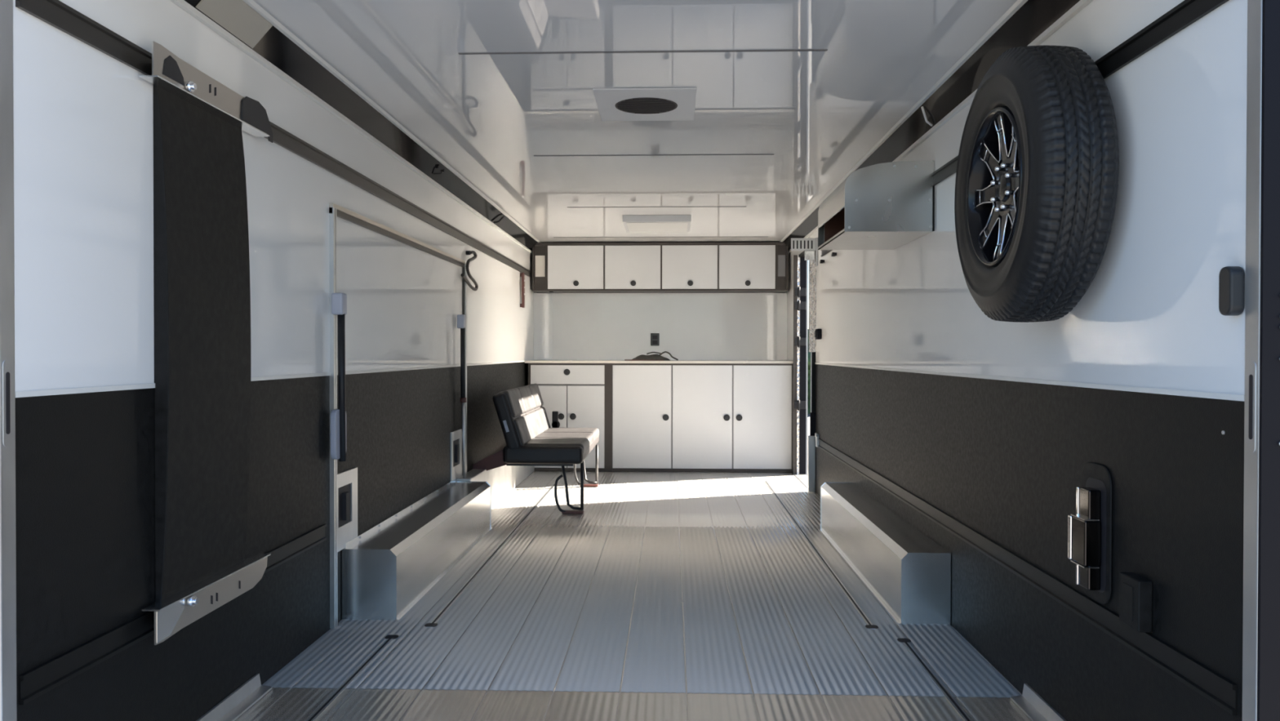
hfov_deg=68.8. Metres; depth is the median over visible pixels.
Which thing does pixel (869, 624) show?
floor track
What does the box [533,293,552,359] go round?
trim
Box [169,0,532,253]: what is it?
trim
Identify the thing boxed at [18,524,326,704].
track
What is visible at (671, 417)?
base cabinet
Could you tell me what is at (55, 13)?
track
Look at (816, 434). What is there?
bracket
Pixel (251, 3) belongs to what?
trim
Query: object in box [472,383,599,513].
bench
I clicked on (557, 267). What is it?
upper cabinet
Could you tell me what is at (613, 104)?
ceiling vent
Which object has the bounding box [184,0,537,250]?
trim
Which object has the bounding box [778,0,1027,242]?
trim
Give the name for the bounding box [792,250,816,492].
door
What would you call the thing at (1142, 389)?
trim
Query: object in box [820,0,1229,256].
track
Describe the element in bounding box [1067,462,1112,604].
recessed latch
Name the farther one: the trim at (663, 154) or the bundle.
the bundle
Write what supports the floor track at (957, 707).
on the floor
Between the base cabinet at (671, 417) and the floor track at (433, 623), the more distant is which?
the base cabinet at (671, 417)
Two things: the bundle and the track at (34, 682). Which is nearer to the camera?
the track at (34, 682)
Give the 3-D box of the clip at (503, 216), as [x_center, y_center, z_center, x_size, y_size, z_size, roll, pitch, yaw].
[-1.053,-1.055,6.981,0.024,0.073,0.120,0,1,35]
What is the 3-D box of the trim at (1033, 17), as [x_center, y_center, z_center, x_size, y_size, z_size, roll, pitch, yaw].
[1.264,-1.043,5.456,0.080,0.089,7.290,0,1,2]
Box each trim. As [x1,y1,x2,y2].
[15,360,528,397]
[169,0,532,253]
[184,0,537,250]
[195,673,272,720]
[242,0,541,242]
[457,48,827,54]
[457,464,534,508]
[533,154,773,155]
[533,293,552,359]
[557,236,702,237]
[604,206,746,207]
[777,293,786,359]
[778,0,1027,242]
[782,0,1079,250]
[788,0,1093,253]
[805,260,808,475]
[815,362,1244,401]
[1010,683,1066,720]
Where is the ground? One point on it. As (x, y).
(808, 415)
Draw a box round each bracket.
[139,40,273,142]
[141,553,271,644]
[791,237,817,266]
[814,432,819,447]
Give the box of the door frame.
[0,0,1279,720]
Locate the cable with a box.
[461,250,478,290]
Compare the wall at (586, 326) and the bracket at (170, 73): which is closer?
the bracket at (170, 73)
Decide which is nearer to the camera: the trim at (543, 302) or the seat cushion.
the seat cushion
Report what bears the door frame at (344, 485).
in the wall at (85, 464)
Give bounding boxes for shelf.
[817,160,934,249]
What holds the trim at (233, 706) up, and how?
attached to the wall at (85, 464)
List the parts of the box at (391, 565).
plate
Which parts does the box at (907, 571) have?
plate, plate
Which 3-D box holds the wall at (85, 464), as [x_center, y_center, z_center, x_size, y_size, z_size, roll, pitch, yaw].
[-1.188,-0.027,5.583,0.070,2.290,7.360,0,1,2]
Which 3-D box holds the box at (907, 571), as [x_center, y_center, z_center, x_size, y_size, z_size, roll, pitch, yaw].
[1.172,0.903,4.750,0.209,0.286,2.025,0,1,2]
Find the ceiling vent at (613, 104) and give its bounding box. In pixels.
[592,87,697,120]
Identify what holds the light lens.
attached to the wall at (85, 464)
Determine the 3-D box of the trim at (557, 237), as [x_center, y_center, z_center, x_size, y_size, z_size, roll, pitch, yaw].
[0.186,-1.117,8.458,1.940,0.003,0.008,0,1,2]
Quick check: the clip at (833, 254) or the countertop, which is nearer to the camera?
the clip at (833, 254)
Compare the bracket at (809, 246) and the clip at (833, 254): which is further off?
the bracket at (809, 246)
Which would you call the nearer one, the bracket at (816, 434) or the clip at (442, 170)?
the clip at (442, 170)
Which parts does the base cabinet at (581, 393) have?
door, knob, knob, drawer, knob, door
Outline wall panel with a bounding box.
[153,84,250,602]
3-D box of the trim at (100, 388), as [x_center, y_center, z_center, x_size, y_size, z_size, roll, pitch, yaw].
[-1.152,0.035,5.547,0.004,0.012,7.290,0,1,2]
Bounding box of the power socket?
[650,333,659,345]
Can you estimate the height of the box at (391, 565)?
0.304 m
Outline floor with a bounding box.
[235,471,1031,720]
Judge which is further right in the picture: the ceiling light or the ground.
the ground
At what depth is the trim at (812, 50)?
3.23 m
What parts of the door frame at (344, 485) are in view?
latch pocket plate, head trim, latch pocket plate, strut rod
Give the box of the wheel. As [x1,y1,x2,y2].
[954,45,1119,322]
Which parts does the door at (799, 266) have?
hinge rod, threshold plate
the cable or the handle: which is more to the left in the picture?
the cable
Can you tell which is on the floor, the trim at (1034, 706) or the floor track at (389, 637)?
the floor track at (389, 637)
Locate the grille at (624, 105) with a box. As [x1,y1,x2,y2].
[615,97,677,114]
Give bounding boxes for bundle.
[624,351,678,360]
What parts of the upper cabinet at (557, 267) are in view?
panel, door, knob, door, knob, door, knob, door, knob, panel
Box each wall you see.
[13,0,534,720]
[534,292,786,359]
[786,0,1247,720]
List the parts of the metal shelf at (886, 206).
plate, plate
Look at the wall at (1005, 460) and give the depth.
2.43 m
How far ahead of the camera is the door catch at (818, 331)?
6.96 m
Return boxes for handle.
[520,272,524,307]
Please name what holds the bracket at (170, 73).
attached to the wall at (85, 464)
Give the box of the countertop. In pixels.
[524,360,793,363]
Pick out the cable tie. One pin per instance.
(922, 107)
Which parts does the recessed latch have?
backing plate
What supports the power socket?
attached to the wall at (586, 326)
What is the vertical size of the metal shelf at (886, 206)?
0.301 m
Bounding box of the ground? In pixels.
[807,413,809,466]
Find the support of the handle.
attached to the wall at (85, 464)
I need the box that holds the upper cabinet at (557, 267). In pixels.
[532,242,788,293]
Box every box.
[342,478,493,619]
[818,481,951,624]
[1119,572,1152,632]
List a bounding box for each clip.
[432,168,444,174]
[493,215,504,222]
[831,252,836,256]
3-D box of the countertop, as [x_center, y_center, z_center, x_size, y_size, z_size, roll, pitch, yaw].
[0.186,0.011,8.810,2.452,0.022,0.672,0,1,2]
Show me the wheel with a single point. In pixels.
(1037, 171)
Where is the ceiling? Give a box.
[253,0,1017,242]
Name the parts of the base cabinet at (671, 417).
door, knob, door, knob, knob, door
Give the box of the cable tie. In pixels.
[920,106,933,126]
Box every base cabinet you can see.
[528,363,612,471]
[612,363,793,471]
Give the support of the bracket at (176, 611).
attached to the wall at (85, 464)
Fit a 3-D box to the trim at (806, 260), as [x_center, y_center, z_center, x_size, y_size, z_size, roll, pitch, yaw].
[0.075,0.085,5.522,2.640,2.550,7.440,0,1,2]
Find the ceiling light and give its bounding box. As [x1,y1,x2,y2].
[622,214,691,232]
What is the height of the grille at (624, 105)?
0.008 m
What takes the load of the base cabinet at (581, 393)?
on the floor
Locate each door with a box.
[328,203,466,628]
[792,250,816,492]
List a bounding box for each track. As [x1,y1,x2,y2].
[15,0,531,277]
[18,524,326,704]
[306,634,398,720]
[424,480,559,626]
[764,480,878,628]
[817,438,1237,715]
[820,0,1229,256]
[897,638,972,720]
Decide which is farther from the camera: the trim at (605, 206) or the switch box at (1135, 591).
the trim at (605, 206)
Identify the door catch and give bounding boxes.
[814,328,821,339]
[1218,266,1244,315]
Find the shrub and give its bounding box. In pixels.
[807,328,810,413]
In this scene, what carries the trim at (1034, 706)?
attached to the wall at (1005, 460)
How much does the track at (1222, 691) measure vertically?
0.060 m
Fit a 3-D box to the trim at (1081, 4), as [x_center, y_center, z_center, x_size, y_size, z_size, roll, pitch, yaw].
[1.298,-0.995,5.455,0.013,0.018,7.290,0,1,2]
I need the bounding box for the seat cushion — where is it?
[502,436,599,463]
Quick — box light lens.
[195,0,272,48]
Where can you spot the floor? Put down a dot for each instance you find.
(664, 581)
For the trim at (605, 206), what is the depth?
6.69 m

